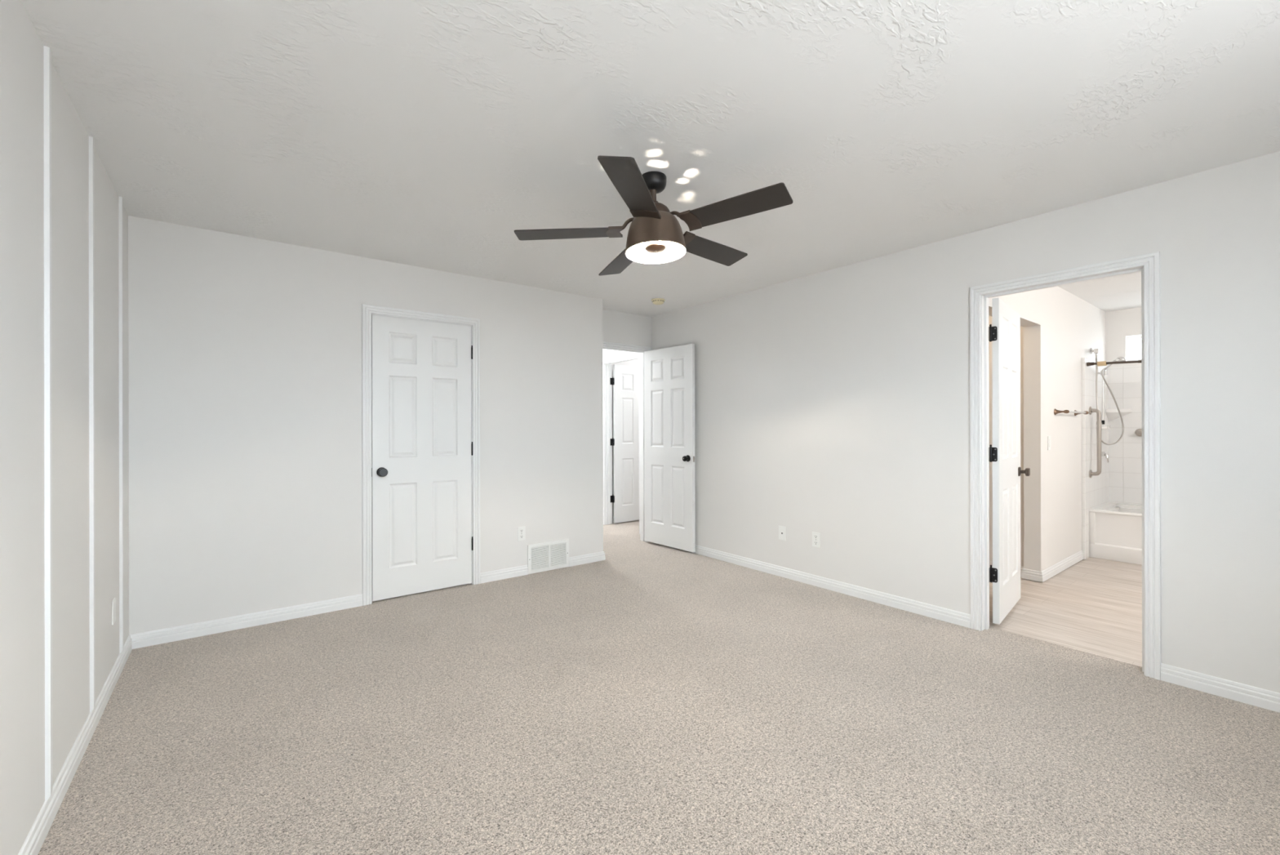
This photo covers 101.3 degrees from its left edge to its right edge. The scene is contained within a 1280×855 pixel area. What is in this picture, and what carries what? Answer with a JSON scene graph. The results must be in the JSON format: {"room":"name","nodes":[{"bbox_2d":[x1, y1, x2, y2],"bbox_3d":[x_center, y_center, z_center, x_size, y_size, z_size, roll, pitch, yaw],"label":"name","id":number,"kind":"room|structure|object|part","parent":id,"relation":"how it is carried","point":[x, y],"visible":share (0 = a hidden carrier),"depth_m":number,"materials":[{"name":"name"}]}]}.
{"room":"empty bedroom","nodes":[
{"label":"empty bedroom","id":0,"kind":"room"},
{"bbox_2d":[0,0,128,854],"bbox_3d":[-1.438,0.029,1.000,0.115,2.440,5.082,0,0,-38],"label":"wall","id":1,"kind":"structure","parent":0,"point":[22,491],"depth_m":1.73,"materials":[{"name":"white paint"}]},
{"bbox_2d":[43,45,53,800],"bbox_3d":[-1.862,-0.011,1.652,0.012,2.359,0.022,0,0,-38],"label":"batten","id":2,"kind":"object","parent":1,"relation":"attached to","point":[46,51],"visible":1,"depth_m":1.64,"materials":[{"name":"white paint"}]},
{"bbox_2d":[17,634,132,854],"bbox_3d":[-1.387,1.208,1.041,0.014,0.081,4.847,0,0,-38],"label":"baseboard","id":3,"kind":"structure","parent":1,"relation":"attached to","point":[39,830],"depth_m":1.86,"materials":[{"name":"white paint"}]},
{"bbox_2d":[88,136,94,712],"bbox_3d":[-2.256,-0.010,2.160,0.012,2.359,0.022,0,0,-38],"label":"batten","id":4,"kind":"object","parent":1,"relation":"attached to","point":[91,294],"visible":1,"depth_m":2.15,"materials":[{"name":"white paint"}]},
{"bbox_2d":[111,597,115,624],"bbox_3d":[-2.571,0.901,2.565,0.007,0.115,0.070,0,0,-38],"label":"blank wall plate","id":5,"kind":"object","parent":1,"relation":"attached to","point":[113,602],"visible":1,"depth_m":2.55,"materials":[{"name":"white plastic"}]},
{"bbox_2d":[118,195,123,653],"bbox_3d":[-2.689,-0.009,2.719,0.012,2.359,0.022,0,0,-38],"label":"batten","id":6,"kind":"object","parent":1,"relation":"attached to","point":[120,198],"visible":1,"depth_m":2.71,"materials":[{"name":"white paint"}]},
{"bbox_2d":[128,215,603,634],"bbox_3d":[-1.754,0.029,4.117,3.201,2.440,0.466,0,0,-38],"label":"wall","id":7,"kind":"structure","parent":0,"point":[245,353],"depth_m":3.41,"materials":[{"name":"white paint"}]},
{"bbox_2d":[129,593,362,648],"bbox_3d":[-2.405,1.210,3.308,1.177,0.081,0.014,0,0,-38],"label":"baseboard","id":8,"kind":"structure","parent":7,"relation":"attached to","point":[161,636],"depth_m":3.25,"materials":[{"name":"white paint"}]},
{"bbox_2d":[361,303,479,605],"bbox_3d":[-1.643,0.195,3.970,0.843,2.108,0.130,0,0,-38],"label":"door frame","id":9,"kind":"structure","parent":7,"relation":"attached to","point":[367,310],"depth_m":3.74,"materials":[{"name":"white paint"}]},
{"bbox_2d":[371,314,473,600],"bbox_3d":[-1.603,0.220,3.925,0.721,2.030,0.094,0,0,-38],"label":"door","id":10,"kind":"structure","parent":7,"relation":"in","point":[422,443],"depth_m":3.92,"materials":[{"name":"white paint"}]},
{"bbox_3d":[-1.829,0.323,3.728,0.066,0.066,0.058,0,0,-38],"label":"knob","id":11,"kind":"part","parent":10,"relation":"part of","materials":[{"name":"black metal"}]},
{"bbox_3d":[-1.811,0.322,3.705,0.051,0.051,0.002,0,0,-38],"label":"knob","id":12,"kind":"part","parent":10,"relation":"part of","materials":[{"name":"grey metal"}]},
{"bbox_2d":[480,564,528,583],"bbox_3d":[-1.111,1.208,4.310,0.410,0.081,0.014,0,0,-38],"label":"baseboard","id":13,"kind":"structure","parent":7,"relation":"attached to","point":[496,575],"depth_m":4.30,"materials":[{"name":"white paint"}]},
{"bbox_2d":[517,526,525,541],"bbox_3d":[-0.994,0.897,4.405,0.070,0.115,0.008,0,0,-38],"label":"wall outlet","id":14,"kind":"object","parent":7,"relation":"attached to","point":[521,530],"visible":1,"depth_m":4.40,"materials":[{"name":"white plastic"}]},
{"bbox_2d":[527,538,568,573],"bbox_3d":[-0.792,1.123,4.556,0.395,0.245,0.016,0,0,-38],"label":"air vent","id":15,"kind":"object","parent":7,"relation":"in","point":[550,555],"visible":1,"depth_m":4.55,"materials":[{"name":"white plastic"}]},
{"bbox_2d":[568,551,605,566],"bbox_3d":[-0.589,1.207,4.936,0.387,0.081,0.365,0,0,-38],"label":"baseboard","id":16,"kind":"structure","parent":7,"relation":"attached to","point":[598,556],"depth_m":4.79,"materials":[{"name":"white paint"}]},
{"bbox_2d":[603,348,637,359],"bbox_3d":[-0.482,0.027,6.811,0.115,2.440,2.237,0,0,-38],"label":"wall","id":17,"kind":"structure","parent":0,"point":[607,353],"depth_m":6.52,"materials":[{"name":"white paint"}]},
{"bbox_2d":[603,352,639,533],"bbox_3d":[-0.187,0.194,6.418,0.132,2.104,0.844,0,0,-38],"label":"door frame","id":18,"kind":"structure","parent":17,"relation":"attached to","point":[607,363],"depth_m":6.69,"materials":[{"name":"white paint"}]},
{"bbox_2d":[612,364,639,523],"bbox_3d":[-0.054,0.217,6.950,0.727,2.030,0.049,0,0,-38],"label":"door","id":19,"kind":"structure","parent":17,"relation":"in","point":[625,379],"depth_m":6.82,"materials":[{"name":"white paint"}]},
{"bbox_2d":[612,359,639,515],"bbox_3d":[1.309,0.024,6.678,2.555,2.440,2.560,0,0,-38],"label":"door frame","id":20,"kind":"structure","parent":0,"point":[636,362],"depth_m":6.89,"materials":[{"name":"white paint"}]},
{"bbox_2d":[602,309,651,346],"bbox_3d":[-0.202,0.026,5.541,0.997,2.440,0.115,0,0,-38],"label":"wall","id":21,"kind":"structure","parent":0,"point":[620,327],"depth_m":5.52,"materials":[{"name":"white paint"}]},
{"bbox_2d":[603,341,651,542],"bbox_3d":[-0.249,0.184,5.504,0.845,2.124,0.148,0,0,-38],"label":"door frame","id":22,"kind":"structure","parent":21,"relation":"attached to","point":[606,345],"depth_m":5.71,"materials":[{"name":"white paint"}]},
{"bbox_2d":[644,343,695,551],"bbox_3d":[0.279,0.206,5.376,0.134,2.030,0.727,0,0,-41],"label":"door","id":23,"kind":"structure","parent":21,"relation":"in","point":[669,504],"depth_m":5.34,"materials":[{"name":"white paint"}]},
{"bbox_3d":[0.448,0.310,5.130,0.064,0.066,0.066,0,0,-41],"label":"knob","id":24,"kind":"part","parent":23,"relation":"part of","materials":[{"name":"black metal"}]},
{"bbox_2d":[21,0,1279,316],"bbox_3d":[1.018,-1.236,4.267,8.003,0.080,8.300,0,0,-38],"label":"ceiling","id":25,"kind":"structure","parent":0,"point":[427,134],"depth_m":2.02,"materials":[{"name":"white paint"}]},
{"bbox_2d":[514,155,792,275],"bbox_3d":[0.100,-1.007,2.537,1.218,0.375,1.266,0,0,-38],"label":"ceiling fan","id":26,"kind":"object","parent":25,"relation":"hanging from","point":[655,235],"visible":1,"depth_m":2.39,"materials":[{"name":"brown wood"}]},
{"bbox_3d":[-0.349,-0.916,2.492,0.471,0.033,0.140,0,0,-2],"label":"blade","id":27,"kind":"part","parent":26,"relation":"part of","materials":[{"name":"laminate"}]},
{"bbox_3d":[-0.090,-0.913,2.889,0.138,0.056,0.465,0,0,-23],"label":"blade","id":28,"kind":"part","parent":26,"relation":"part of","materials":[{"name":"laminate"}]},
{"bbox_3d":[-0.031,-0.954,2.099,0.139,0.048,0.465,0,0,15],"label":"blade","id":29,"kind":"part","parent":26,"relation":"part of","materials":[{"name":"laminate"}]},
{"bbox_3d":[-0.057,-0.962,2.501,0.102,0.070,0.018,0,0,-3],"label":"blade arm","id":30,"kind":"part","parent":26,"relation":"part of","materials":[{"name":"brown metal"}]},
{"bbox_3d":[0.075,-0.907,2.499,0.291,0.177,0.290,0,0,-38],"label":"lamp shade","id":31,"kind":"part","parent":26,"relation":"part of","materials":[{"name":"brown metal"}]},
{"bbox_3d":[0.176,-0.975,2.438,0.107,0.063,0.019,0,0,33],"label":"blade arm","id":32,"kind":"part","parent":26,"relation":"part of","materials":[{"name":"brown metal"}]},
{"bbox_3d":[0.380,-0.933,2.785,0.465,0.040,0.137,0,0,-42],"label":"blade","id":33,"kind":"part","parent":26,"relation":"part of","materials":[{"name":"laminate"}]},
{"bbox_3d":[0.419,-0.952,2.281,0.458,0.054,0.137,0,0,33],"label":"blade","id":34,"kind":"part","parent":26,"relation":"part of","materials":[{"name":"laminate"}]},
{"bbox_2d":[651,297,665,304],"bbox_3d":[0.171,-1.175,4.939,0.128,0.039,0.128,0,0,-38],"label":"smoke detector","id":35,"kind":"object","parent":25,"relation":"attached to","point":[656,300],"visible":1,"depth_m":4.90,"materials":[{"name":"beige plastic"}]},
{"bbox_2d":[38,520,1279,854],"bbox_3d":[1.023,1.277,4.267,8.003,0.066,8.300,0,0,-38],"label":"floor","id":36,"kind":"structure","parent":0,"point":[646,698],"depth_m":2.14,"materials":[{"name":"carpet"}]},
{"bbox_2d":[1088,502,1142,564],"bbox_3d":[5.047,1.014,4.647,0.767,0.458,1.535,0,0,-38],"label":"tub","id":37,"kind":"object","parent":36,"relation":"on","point":[1115,529],"visible":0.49,"depth_m":4.89,"materials":[{"name":"white ceramic"}]},
{"bbox_2d":[651,151,1279,693],"bbox_3d":[1.925,0.022,3.490,0.115,2.440,5.963,0,0,-38],"label":"wall","id":38,"kind":"structure","parent":0,"point":[834,403],"depth_m":3.33,"materials":[{"name":"white paint"}]},
{"bbox_2d":[778,525,786,540],"bbox_3d":[1.180,0.883,4.355,0.007,0.115,0.070,0,0,-38],"label":"phone jack plate","id":39,"kind":"object","parent":38,"relation":"attached to","point":[782,530],"visible":1,"depth_m":4.35,"materials":[{"name":"white plastic"}]},
{"bbox_2d":[812,531,820,547],"bbox_3d":[1.376,0.882,4.101,0.008,0.115,0.070,0,0,-38],"label":"wall outlet","id":40,"kind":"object","parent":38,"relation":"attached to","point":[815,535],"visible":1,"depth_m":4.09,"materials":[{"name":"white plastic"}]},
{"bbox_2d":[682,544,970,627],"bbox_3d":[1.081,1.203,4.478,0.014,0.081,3.133,0,0,-38],"label":"baseboard","id":41,"kind":"structure","parent":38,"relation":"attached to","point":[953,616],"depth_m":3.88,"materials":[{"name":"white paint"}]},
{"bbox_2d":[989,297,1030,624],"bbox_3d":[2.456,0.211,3.508,0.157,2.020,0.727,0,0,45],"label":"door","id":42,"kind":"structure","parent":38,"relation":"in","point":[1005,327],"depth_m":3.39,"materials":[{"name":"white paint"}]},
{"bbox_3d":[2.697,0.316,3.685,0.061,0.064,0.064,0,0,45],"label":"knob","id":43,"kind":"part","parent":42,"relation":"part of","materials":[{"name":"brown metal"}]},
{"bbox_2d":[969,251,1160,679],"bbox_3d":[2.346,0.188,2.946,0.148,2.108,0.841,0,0,-38],"label":"door frame","id":44,"kind":"structure","parent":38,"relation":"attached to","point":[1148,264],"depth_m":2.76,"materials":[{"name":"white paint"}]},
{"bbox_2d":[1160,662,1279,712],"bbox_3d":[2.929,1.200,2.090,0.014,0.081,1.224,0,0,-38],"label":"baseboard","id":45,"kind":"structure","parent":38,"relation":"attached to","point":[1241,692],"depth_m":2.41,"materials":[{"name":"white paint"}]},
{"bbox_2d":[988,315,1023,566],"bbox_3d":[2.165,0.022,4.568,1.584,2.440,1.625,0,0,-38],"label":"wall","id":46,"kind":"structure","parent":0,"point":[990,362],"depth_m":4.37,"materials":[{"name":"white paint"}]},
{"bbox_2d":[989,550,1083,582],"bbox_3d":[3.173,1.200,5.202,1.188,0.081,1.654,0,0,-38],"label":"baseboard","id":47,"kind":"structure","parent":46,"relation":"attached to","point":[1033,575],"depth_m":4.36,"materials":[{"name":"white paint"}]},
{"bbox_2d":[988,285,1108,571],"bbox_3d":[3.513,0.021,4.493,3.624,2.444,0.144,0,0,-38],"label":"wall","id":48,"kind":"structure","parent":0,"point":[1061,327],"depth_m":4.51,"materials":[{"name":"white paint"}]},
{"bbox_2d":[1047,435,1050,449],"bbox_3d":[3.374,0.135,4.325,0.070,0.115,0.009,0,0,-38],"label":"light switch","id":49,"kind":"object","parent":48,"relation":"attached to","point":[1048,437],"visible":1,"depth_m":4.31,"materials":[{"name":"white plastic"}]},
{"bbox_2d":[1053,408,1088,415],"bbox_3d":[3.765,-0.126,4.572,0.652,0.054,0.098,0,0,-38],"label":"towel bar","id":50,"kind":"object","parent":48,"relation":"attached to","point":[1055,411],"visible":1,"depth_m":4.42,"materials":[{"name":"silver metal"}]},
{"bbox_3d":[3.529,-0.126,4.389,0.054,0.054,0.098,0,0,-38],"label":"post","id":51,"kind":"part","parent":50,"relation":"part of","materials":[{"name":"brown metal"}]},
{"bbox_3d":[4.002,-0.127,4.755,0.054,0.054,0.098,0,0,-38],"label":"post","id":52,"kind":"part","parent":50,"relation":"part of","materials":[{"name":"brown metal"}]},
{"bbox_2d":[1088,406,1102,477],"bbox_3d":[4.327,0.147,4.982,0.078,0.681,0.086,0,0,-38],"label":"grab bar","id":53,"kind":"object","parent":48,"relation":"attached to","point":[1098,411],"visible":1,"depth_m":4.95,"materials":[{"name":"silver metal"}]},
{"bbox_2d":[1096,369,1106,425],"bbox_3d":[4.516,-0.284,5.136,0.036,0.534,0.072,0,0,-38],"label":"slide bar","id":54,"kind":"object","parent":48,"relation":"attached to","point":[1104,372],"visible":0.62,"depth_m":5.12,"materials":[{"name":"silver metal"}]},
{"bbox_2d":[1089,347,1126,444],"bbox_3d":[4.602,-0.297,5.114,0.795,0.947,0.263,0,0,-38],"label":"shower","id":55,"kind":"object","parent":54,"relation":"attached to","point":[1096,351],"visible":0.91,"depth_m":5.03,"materials":[{"name":"silver metal"}]},
{"bbox_3d":[4.367,-0.715,5.014,0.077,0.110,0.285,0,0,31],"label":"shower arm","id":56,"kind":"part","parent":55,"relation":"part of","materials":[{"name":"silver metal"}]},
{"bbox_3d":[4.477,-0.593,4.997,0.046,0.100,0.168,0,0,1],"label":"handle","id":57,"kind":"part","parent":55,"relation":"part of","materials":[{"name":"silver metal"}]},
{"bbox_2d":[1101,451,1108,462],"bbox_3d":[4.585,0.282,5.186,0.110,0.136,0.077,0,0,-38],"label":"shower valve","id":58,"kind":"object","parent":48,"relation":"attached to","point":[1103,453],"visible":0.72,"depth_m":5.16,"materials":[{"name":"silver metal"}]},
{"bbox_3d":[4.589,0.304,5.164,0.029,0.092,0.044,0,0,-1],"label":"lever","id":59,"kind":"part","parent":58,"relation":"part of","materials":[{"name":"silver metal"}]},
{"bbox_2d":[1101,425,1110,429],"bbox_3d":[4.538,0.005,5.145,0.149,0.040,0.083,0,0,-38],"label":"soap dish","id":60,"kind":"object","parent":48,"relation":"attached to","point":[1108,426],"visible":0.66,"depth_m":5.11,"materials":[{"name":"white"}]},
{"bbox_2d":[1106,306,1141,367],"bbox_3d":[5.751,0.015,4.488,0.150,2.440,2.660,0,0,-38],"label":"wall","id":61,"kind":"structure","parent":0,"point":[1122,324],"depth_m":5.40,"materials":[{"name":"white paint"}]},
{"bbox_2d":[1127,335,1141,360],"bbox_3d":[5.287,-0.795,5.139,0.045,0.263,0.755,0,0,-38],"label":"window","id":62,"kind":"structure","parent":61,"relation":"in","point":[1130,339],"depth_m":5.41,"materials":[{"name":"white plastic"}]},
{"bbox_2d":[1106,364,1142,504],"bbox_3d":[5.296,0.082,4.841,0.134,1.403,1.495,0,0,-38],"label":"wall","id":63,"kind":"structure","parent":0,"point":[1125,456],"depth_m":5.35,"materials":[{"name":"tile"}]},
{"bbox_2d":[1106,408,1132,420],"bbox_3d":[4.886,-0.122,5.351,0.110,0.118,0.185,0,0,-38],"label":"corner shelf","id":64,"kind":"object","parent":63,"relation":"attached to","point":[1112,414],"depth_m":5.36,"materials":[{"name":"white"}]},
{"bbox_2d":[1134,428,1142,435],"bbox_3d":[5.171,0.057,5.006,0.083,0.078,0.678,0,0,-38],"label":"grab bar","id":65,"kind":"object","parent":63,"relation":"attached to","point":[1138,432],"visible":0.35,"depth_m":5.26,"materials":[{"name":"silver metal"}]},
{"bbox_3d":[4.869,0.017,2.766,3.654,2.440,1.215,0,0,-38],"label":"wall","id":66,"kind":"structure","parent":0,"visible":0},
{"bbox_3d":[5.435,0.074,3.989,0.909,1.420,0.022,0,0,-38],"label":"wall","id":67,"kind":"structure","parent":66,"relation":"attached to","visible":0},
{"bbox_2d":[1086,360,1141,365],"bbox_3d":[4.677,-0.580,4.363,0.040,0.063,1.495,0,0,-38],"label":"shower curtain rod","id":68,"kind":"object","parent":67,"relation":"attached to","point":[1088,363],"visible":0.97,"depth_m":4.79,"materials":[{"name":"brown metal"}]},
{"bbox_2d":[1097,360,1106,366],"bbox_3d":[4.286,-0.586,4.869,0.041,0.045,0.070,0,0,-38],"label":"cord","id":69,"kind":"object","parent":68,"relation":"attached to","point":[1101,362],"visible":1,"depth_m":4.86,"materials":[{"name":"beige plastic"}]}
]}

